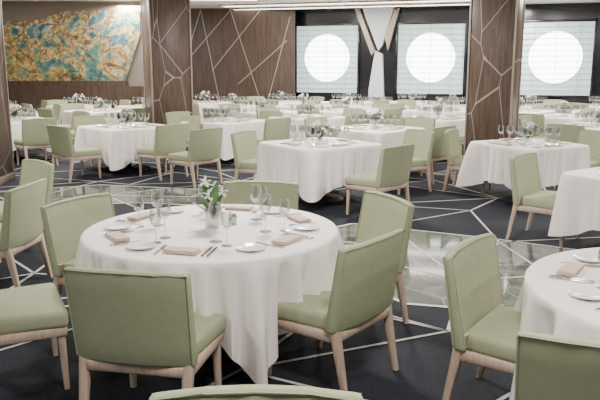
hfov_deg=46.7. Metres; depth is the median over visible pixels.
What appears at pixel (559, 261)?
fork
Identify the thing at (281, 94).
place settings
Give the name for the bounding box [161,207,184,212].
bread plate
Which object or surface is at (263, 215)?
wine glass
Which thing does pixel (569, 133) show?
dining chair
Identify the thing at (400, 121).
dining chair
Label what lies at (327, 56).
window
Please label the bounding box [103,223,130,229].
bread plate
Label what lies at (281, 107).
dining table
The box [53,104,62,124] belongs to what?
dining chair
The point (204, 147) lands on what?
dining chair
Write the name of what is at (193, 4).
ceiling
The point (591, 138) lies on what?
dining chair
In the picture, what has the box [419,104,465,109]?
dining table
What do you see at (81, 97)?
place settings
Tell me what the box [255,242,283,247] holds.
fork
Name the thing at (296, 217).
folded napkin
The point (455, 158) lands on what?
dining chair
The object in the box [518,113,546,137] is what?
dining chair
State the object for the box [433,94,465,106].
place settings
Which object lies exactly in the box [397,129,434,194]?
dining chair
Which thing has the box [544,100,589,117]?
place settings
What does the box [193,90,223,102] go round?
place settings
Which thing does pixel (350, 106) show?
dining table
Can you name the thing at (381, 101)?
dining chair
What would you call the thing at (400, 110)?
dining chair
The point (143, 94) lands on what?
place settings
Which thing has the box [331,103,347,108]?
dining chair
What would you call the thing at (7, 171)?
column
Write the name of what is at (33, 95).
wainscot
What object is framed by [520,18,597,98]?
window
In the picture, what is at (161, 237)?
wine glass
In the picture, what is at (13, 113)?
place settings
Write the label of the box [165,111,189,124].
dining chair
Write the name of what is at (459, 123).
dining table
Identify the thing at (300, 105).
dining chair
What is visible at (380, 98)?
dining chair
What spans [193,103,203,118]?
dining chair
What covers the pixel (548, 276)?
table knife
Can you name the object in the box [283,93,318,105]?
place settings
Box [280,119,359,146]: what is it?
place settings
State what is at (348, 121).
dining chair
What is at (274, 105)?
dining chair
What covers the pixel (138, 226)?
wine glass
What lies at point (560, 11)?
wall window
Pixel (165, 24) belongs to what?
column
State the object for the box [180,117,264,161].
dining table
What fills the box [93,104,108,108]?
dining chair
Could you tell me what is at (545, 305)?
round dining table
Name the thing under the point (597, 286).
wine glass
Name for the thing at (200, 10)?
trim
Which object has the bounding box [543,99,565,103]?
dining chair
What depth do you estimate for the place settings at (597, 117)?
11.86 m
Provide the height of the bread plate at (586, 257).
0.016 m
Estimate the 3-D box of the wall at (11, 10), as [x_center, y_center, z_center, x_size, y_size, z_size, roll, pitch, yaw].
[-7.550,-3.654,19.053,6.900,3.450,0.200,0,11,0]
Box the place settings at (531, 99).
[521,93,546,105]
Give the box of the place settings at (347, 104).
[325,96,368,111]
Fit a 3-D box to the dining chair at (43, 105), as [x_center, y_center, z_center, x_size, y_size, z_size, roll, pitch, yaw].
[-6.947,-2.191,18.311,0.632,0.860,0.611,-7,13,-32]
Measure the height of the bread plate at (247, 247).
0.016 m
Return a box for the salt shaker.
[228,213,236,224]
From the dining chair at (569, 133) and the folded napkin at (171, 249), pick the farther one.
the dining chair at (569, 133)
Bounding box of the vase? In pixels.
[193,175,228,228]
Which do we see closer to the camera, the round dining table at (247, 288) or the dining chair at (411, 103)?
the round dining table at (247, 288)
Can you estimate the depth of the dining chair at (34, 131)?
12.15 m
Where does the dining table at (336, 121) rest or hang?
on the floor at (30, 370)
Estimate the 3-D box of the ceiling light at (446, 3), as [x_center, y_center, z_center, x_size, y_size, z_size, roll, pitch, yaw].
[1.600,-5.547,19.908,7.600,0.050,0.500,3,11,16]
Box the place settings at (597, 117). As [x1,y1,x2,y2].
[570,108,599,127]
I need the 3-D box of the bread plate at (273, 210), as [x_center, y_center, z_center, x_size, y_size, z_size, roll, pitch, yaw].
[-0.193,0.079,4.889,0.170,0.016,0.170,2,11,12]
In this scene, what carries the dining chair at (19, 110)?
on the floor at (30, 370)
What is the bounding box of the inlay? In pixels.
[0,158,598,399]
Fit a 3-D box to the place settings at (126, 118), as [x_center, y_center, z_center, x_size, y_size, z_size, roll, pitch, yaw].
[-2.950,-1.414,11.807,1.008,0.310,1.008,-11,15,-44]
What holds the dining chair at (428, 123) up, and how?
on the floor at (30, 370)
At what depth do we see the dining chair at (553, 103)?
16.94 m
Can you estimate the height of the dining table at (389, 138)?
0.750 m
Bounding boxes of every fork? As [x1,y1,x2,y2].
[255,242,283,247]
[559,261,599,266]
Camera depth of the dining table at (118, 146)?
11.31 m
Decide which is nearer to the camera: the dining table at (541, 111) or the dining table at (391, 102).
the dining table at (541, 111)
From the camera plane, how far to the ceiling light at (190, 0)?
17.94 m
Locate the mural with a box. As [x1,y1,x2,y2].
[3,11,140,85]
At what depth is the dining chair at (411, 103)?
18.54 m
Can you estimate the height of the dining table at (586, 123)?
0.750 m
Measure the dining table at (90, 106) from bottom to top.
0.750 m
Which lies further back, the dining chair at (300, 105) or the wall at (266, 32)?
the wall at (266, 32)
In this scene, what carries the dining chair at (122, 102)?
on the floor at (30, 370)
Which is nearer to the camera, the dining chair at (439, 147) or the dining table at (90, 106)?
the dining chair at (439, 147)
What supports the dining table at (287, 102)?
on the floor at (30, 370)
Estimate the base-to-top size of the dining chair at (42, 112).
0.860 m
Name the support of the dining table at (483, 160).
on the floor at (30, 370)
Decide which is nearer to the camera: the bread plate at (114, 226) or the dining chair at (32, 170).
the bread plate at (114, 226)
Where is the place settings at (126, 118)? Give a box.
[94,108,158,128]
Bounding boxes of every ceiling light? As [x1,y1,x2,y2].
[190,0,258,0]
[218,0,469,7]
[229,2,469,9]
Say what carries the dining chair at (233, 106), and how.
on the floor at (30, 370)
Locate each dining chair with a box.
[0,159,54,262]
[0,178,52,286]
[0,283,69,389]
[10,109,35,117]
[14,118,58,165]
[21,103,32,108]
[37,108,70,129]
[40,193,114,295]
[41,100,48,107]
[44,100,67,105]
[46,125,101,181]
[51,111,89,153]
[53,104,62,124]
[61,103,84,121]
[63,267,225,399]
[73,115,105,166]
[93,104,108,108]
[119,100,130,105]
[120,108,144,122]
[137,124,187,179]
[149,384,362,399]
[160,115,200,166]
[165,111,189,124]
[168,127,222,187]
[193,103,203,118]
[202,108,221,118]
[219,103,239,116]
[223,180,298,209]
[230,130,257,180]
[238,97,249,103]
[249,96,263,103]
[256,103,275,108]
[256,108,279,118]
[257,117,290,142]
[259,111,283,119]
[265,99,278,104]
[267,228,404,390]
[297,108,319,114]
[299,104,315,108]
[302,100,320,104]
[304,117,327,137]
[306,126,335,137]
[310,96,323,101]
[330,99,347,104]
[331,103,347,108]
[342,108,365,115]
[344,115,369,125]
[344,144,414,214]
[344,190,414,323]
[370,97,385,101]
[371,103,391,109]
[373,100,389,103]
[377,109,397,123]
[379,115,404,125]
[388,103,404,109]
[389,108,402,116]
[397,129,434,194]
[398,99,415,109]
[404,117,435,130]
[420,125,455,183]
[442,233,520,399]
[443,129,491,194]
[445,99,459,104]
[460,136,463,152]
[506,152,579,247]
[514,331,599,399]
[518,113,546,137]
[518,115,546,139]
[532,103,556,111]
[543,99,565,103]
[546,123,584,143]
[553,103,565,113]
[553,130,599,190]
[566,103,588,113]
[580,108,599,114]
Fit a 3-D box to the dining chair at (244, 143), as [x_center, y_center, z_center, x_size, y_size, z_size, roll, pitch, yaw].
[-0.566,-0.519,9.702,0.632,0.860,0.611,5,12,26]
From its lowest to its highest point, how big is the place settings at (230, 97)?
0.310 m
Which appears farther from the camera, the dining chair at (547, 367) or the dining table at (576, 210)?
the dining table at (576, 210)
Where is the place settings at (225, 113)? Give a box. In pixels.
[201,104,251,121]
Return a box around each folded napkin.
[104,231,129,241]
[126,212,155,220]
[162,246,200,254]
[224,205,254,210]
[271,235,302,244]
[286,214,311,222]
[555,261,584,276]
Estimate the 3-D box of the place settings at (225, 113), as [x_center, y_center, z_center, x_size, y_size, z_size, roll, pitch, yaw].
[-1.400,-1.650,13.024,1.008,0.310,1.008,9,14,38]
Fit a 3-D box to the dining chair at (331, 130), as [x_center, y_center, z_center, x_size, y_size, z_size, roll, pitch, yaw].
[0.495,-0.731,10.796,0.632,0.860,0.611,-10,15,-41]
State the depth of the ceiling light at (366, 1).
18.79 m
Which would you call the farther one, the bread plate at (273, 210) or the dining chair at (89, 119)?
the dining chair at (89, 119)
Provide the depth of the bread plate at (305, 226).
4.41 m
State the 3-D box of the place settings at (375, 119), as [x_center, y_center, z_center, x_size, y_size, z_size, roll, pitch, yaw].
[1.240,-1.351,11.452,1.008,0.323,1.008,10,15,43]
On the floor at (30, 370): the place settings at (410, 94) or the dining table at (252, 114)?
the dining table at (252, 114)
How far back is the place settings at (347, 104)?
15.87 m
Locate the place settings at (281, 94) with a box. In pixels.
[269,92,299,102]
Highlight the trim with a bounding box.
[191,10,289,100]
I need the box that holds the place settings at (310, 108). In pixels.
[283,101,335,117]
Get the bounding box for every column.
[0,0,14,184]
[140,0,193,124]
[463,0,525,155]
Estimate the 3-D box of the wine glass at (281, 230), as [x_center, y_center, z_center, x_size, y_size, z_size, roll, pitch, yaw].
[-0.097,0.094,4.330,0.069,0.200,0.069,8,13,35]
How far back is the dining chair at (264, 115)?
14.09 m
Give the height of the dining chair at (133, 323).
0.860 m
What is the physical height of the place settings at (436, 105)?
0.323 m
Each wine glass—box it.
[133,195,144,227]
[149,209,161,243]
[151,189,163,226]
[157,199,171,238]
[208,201,221,242]
[221,211,232,246]
[250,185,261,220]
[258,187,267,216]
[259,194,271,232]
[279,198,289,231]
[596,248,599,288]
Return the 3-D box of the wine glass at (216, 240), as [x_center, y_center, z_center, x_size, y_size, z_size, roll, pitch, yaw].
[-0.495,0.129,4.054,0.081,0.235,0.081,2,11,9]
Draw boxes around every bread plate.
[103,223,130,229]
[126,241,155,249]
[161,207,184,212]
[236,243,265,251]
[261,208,284,213]
[293,223,319,230]
[568,287,599,299]
[573,253,599,262]
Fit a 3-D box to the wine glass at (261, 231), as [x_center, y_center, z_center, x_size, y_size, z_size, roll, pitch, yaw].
[-0.214,0.081,4.302,0.081,0.235,0.081,8,13,35]
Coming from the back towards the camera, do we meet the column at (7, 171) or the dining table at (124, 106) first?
the dining table at (124, 106)
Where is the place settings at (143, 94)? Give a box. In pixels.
[126,94,143,106]
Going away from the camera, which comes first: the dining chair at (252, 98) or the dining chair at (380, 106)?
the dining chair at (380, 106)
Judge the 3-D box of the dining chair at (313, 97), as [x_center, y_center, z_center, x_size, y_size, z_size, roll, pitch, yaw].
[0.305,-2.594,20.388,0.632,0.860,0.611,-8,14,-35]
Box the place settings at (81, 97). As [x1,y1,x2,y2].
[65,93,92,106]
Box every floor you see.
[0,142,599,399]
[0,185,571,307]
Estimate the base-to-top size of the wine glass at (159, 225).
0.235 m
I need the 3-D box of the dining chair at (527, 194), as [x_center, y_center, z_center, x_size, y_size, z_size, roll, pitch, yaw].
[2.519,-0.022,7.146,0.632,0.860,0.611,9,14,39]
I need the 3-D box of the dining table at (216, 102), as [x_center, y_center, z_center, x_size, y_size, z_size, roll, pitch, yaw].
[-2.686,-2.382,19.583,1.440,0.750,1.382,-9,14,-38]
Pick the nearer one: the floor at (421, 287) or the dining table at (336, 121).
the floor at (421, 287)
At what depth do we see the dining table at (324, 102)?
19.27 m
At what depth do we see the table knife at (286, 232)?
4.21 m
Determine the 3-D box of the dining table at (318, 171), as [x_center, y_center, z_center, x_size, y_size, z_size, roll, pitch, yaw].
[0.276,-0.391,9.332,1.417,0.750,1.412,-8,13,-35]
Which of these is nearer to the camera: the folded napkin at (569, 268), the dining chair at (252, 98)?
the folded napkin at (569, 268)
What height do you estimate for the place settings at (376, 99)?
0.310 m
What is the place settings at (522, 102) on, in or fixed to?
on the dining table at (541, 111)
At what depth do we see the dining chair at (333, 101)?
18.74 m
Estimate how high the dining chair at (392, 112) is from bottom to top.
0.860 m
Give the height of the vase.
0.334 m
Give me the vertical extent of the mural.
2.000 m
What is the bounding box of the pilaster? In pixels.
[354,7,400,101]
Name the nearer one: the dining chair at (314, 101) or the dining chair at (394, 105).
the dining chair at (394, 105)
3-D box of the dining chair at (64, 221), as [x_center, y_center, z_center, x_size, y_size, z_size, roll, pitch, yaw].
[-1.333,0.431,4.810,0.632,0.860,0.611,6,13,29]
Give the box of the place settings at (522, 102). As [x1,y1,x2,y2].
[519,97,540,111]
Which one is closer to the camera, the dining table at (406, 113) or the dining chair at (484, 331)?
the dining chair at (484, 331)
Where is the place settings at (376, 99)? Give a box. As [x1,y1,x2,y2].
[356,93,389,106]
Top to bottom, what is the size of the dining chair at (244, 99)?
0.860 m
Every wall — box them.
[1,1,143,85]
[190,8,294,103]
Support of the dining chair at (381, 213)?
on the floor at (30, 370)
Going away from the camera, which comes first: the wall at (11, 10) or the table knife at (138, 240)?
the table knife at (138, 240)
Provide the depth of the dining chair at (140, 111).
15.04 m
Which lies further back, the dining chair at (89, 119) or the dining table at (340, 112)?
the dining table at (340, 112)
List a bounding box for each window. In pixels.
[295,2,599,104]
[295,22,359,95]
[395,20,467,96]
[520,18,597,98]
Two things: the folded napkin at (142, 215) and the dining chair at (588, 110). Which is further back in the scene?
the dining chair at (588, 110)
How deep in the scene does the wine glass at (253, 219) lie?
4.63 m
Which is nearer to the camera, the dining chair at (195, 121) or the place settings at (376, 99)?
the dining chair at (195, 121)
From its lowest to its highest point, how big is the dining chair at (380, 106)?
0.860 m
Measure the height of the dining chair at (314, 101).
0.860 m
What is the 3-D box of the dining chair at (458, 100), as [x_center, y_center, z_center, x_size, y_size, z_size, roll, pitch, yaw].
[3.957,-2.335,19.053,0.611,0.860,0.632,-10,15,-43]
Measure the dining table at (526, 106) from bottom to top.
0.750 m
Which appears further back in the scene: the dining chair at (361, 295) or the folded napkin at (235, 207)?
the folded napkin at (235, 207)
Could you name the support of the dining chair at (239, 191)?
on the floor at (30, 370)
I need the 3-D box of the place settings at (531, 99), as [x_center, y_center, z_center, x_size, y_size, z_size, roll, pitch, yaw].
[5.884,-2.574,17.745,1.008,0.323,1.008,-10,15,-42]
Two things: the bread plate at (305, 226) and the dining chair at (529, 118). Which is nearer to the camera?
the bread plate at (305, 226)
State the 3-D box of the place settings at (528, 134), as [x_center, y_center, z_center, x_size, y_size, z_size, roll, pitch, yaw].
[3.030,-0.907,9.196,1.008,0.310,1.008,-5,12,-25]
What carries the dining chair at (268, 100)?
on the floor at (30, 370)
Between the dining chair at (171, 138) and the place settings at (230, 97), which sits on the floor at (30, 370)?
the dining chair at (171, 138)
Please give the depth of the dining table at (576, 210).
6.61 m
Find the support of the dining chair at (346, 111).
on the floor at (30, 370)
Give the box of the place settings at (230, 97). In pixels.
[212,93,251,105]
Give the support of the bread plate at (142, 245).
on the round dining table at (247, 288)
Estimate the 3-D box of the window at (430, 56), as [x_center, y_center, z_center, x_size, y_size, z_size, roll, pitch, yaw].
[3.862,-4.169,20.576,2.060,2.200,0.100,3,12,17]
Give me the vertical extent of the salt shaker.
0.070 m
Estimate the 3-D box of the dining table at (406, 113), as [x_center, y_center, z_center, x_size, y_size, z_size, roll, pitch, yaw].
[3.176,-1.681,15.972,1.440,0.750,1.382,-9,14,-38]
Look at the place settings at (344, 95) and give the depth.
19.49 m
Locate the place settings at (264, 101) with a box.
[238,97,284,111]
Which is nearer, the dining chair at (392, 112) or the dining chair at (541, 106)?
the dining chair at (392, 112)
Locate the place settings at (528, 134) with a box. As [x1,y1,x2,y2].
[487,119,570,147]
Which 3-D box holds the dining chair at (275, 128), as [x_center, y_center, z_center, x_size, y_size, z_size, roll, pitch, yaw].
[-0.568,-1.055,12.462,0.632,0.860,0.611,10,15,42]
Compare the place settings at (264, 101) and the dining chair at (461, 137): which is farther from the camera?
the place settings at (264, 101)
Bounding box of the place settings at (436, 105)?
[413,102,462,119]
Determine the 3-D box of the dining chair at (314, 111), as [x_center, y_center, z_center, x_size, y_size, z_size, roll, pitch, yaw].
[0.345,-1.590,15.218,0.611,0.860,0.632,9,14,40]
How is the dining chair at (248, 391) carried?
on the floor at (30, 370)
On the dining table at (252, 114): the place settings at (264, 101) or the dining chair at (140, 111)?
the place settings at (264, 101)
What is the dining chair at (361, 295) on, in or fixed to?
on the floor at (30, 370)
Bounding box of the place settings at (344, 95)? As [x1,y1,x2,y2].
[327,91,363,102]
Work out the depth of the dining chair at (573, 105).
17.09 m
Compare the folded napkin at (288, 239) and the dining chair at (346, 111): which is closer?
the folded napkin at (288, 239)
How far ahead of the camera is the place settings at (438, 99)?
15.86 m
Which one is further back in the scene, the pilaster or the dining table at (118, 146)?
the pilaster
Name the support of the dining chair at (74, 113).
on the floor at (30, 370)
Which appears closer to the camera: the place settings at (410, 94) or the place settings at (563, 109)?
the place settings at (563, 109)
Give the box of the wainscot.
[8,86,144,112]
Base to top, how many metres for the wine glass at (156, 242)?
0.200 m
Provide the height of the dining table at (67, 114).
0.750 m
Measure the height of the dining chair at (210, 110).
0.860 m
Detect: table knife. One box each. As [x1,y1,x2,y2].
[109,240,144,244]
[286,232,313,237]
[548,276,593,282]
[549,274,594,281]
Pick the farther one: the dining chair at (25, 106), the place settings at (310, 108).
the dining chair at (25, 106)
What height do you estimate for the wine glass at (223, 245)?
0.200 m
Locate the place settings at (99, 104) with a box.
[76,97,120,111]
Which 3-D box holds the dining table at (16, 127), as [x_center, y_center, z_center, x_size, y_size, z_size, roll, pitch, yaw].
[-5.384,-1.146,13.220,1.417,0.750,1.412,-9,14,-39]
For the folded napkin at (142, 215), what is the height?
0.021 m
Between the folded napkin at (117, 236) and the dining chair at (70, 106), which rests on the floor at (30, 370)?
the dining chair at (70, 106)
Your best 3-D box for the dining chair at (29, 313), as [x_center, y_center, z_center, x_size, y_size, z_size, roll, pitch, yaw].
[-1.665,0.609,3.892,0.632,0.860,0.611,-5,12,-26]
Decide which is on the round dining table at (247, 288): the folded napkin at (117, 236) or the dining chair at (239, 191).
the folded napkin at (117, 236)
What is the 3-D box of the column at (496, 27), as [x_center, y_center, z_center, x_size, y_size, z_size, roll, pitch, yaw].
[3.220,-2.186,11.494,0.750,3.450,0.630,6,12,27]
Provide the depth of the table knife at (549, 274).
3.37 m
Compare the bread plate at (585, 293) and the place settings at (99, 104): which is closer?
the bread plate at (585, 293)
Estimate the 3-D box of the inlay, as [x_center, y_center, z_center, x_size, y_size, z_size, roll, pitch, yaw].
[0.584,-0.348,11.057,20.300,0.001,22.558,0,11,0]
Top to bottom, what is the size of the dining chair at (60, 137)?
0.860 m
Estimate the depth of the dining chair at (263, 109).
14.85 m
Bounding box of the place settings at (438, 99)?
[418,97,462,111]
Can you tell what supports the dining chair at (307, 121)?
on the floor at (30, 370)
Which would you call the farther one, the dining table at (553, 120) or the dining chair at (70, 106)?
the dining chair at (70, 106)
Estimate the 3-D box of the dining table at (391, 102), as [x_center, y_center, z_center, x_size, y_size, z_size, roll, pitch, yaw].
[3.179,-2.416,19.760,1.412,0.750,1.417,10,15,41]
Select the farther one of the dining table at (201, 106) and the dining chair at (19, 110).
the dining table at (201, 106)
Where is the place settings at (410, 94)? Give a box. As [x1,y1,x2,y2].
[394,90,427,102]
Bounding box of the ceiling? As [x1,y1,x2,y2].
[1,0,599,9]
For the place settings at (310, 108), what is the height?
0.310 m
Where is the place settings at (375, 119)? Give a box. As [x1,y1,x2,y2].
[343,109,405,130]
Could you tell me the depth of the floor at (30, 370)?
4.50 m
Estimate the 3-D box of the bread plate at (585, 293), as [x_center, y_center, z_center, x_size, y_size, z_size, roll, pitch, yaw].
[1.288,0.424,3.111,0.170,0.016,0.170,-8,13,-34]
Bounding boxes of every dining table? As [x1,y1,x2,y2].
[10,117,57,161]
[45,104,110,123]
[62,108,120,124]
[74,122,168,172]
[74,204,343,383]
[115,105,144,119]
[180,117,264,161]
[198,101,233,109]
[200,104,255,117]
[227,110,297,118]
[253,100,301,104]
[253,137,382,202]
[268,114,344,138]
[275,104,331,110]
[320,101,372,104]
[320,108,377,123]
[330,124,424,147]
[348,105,408,109]
[390,101,437,108]
[402,109,464,116]
[404,115,464,136]
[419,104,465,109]
[455,138,589,201]
[509,247,599,399]
[519,104,531,108]
[519,109,555,113]
[545,113,597,131]
[548,167,599,236]
[565,122,599,130]
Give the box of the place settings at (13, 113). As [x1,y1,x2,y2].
[9,103,38,121]
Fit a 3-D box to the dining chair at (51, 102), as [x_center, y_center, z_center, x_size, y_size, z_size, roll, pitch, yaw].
[-6.353,-2.216,18.439,0.611,0.860,0.632,-9,14,-39]
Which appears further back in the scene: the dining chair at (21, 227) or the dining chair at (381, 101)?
the dining chair at (381, 101)
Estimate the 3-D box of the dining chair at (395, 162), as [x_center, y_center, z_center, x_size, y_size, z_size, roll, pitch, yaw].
[0.952,-0.246,8.299,0.632,0.860,0.611,10,15,42]

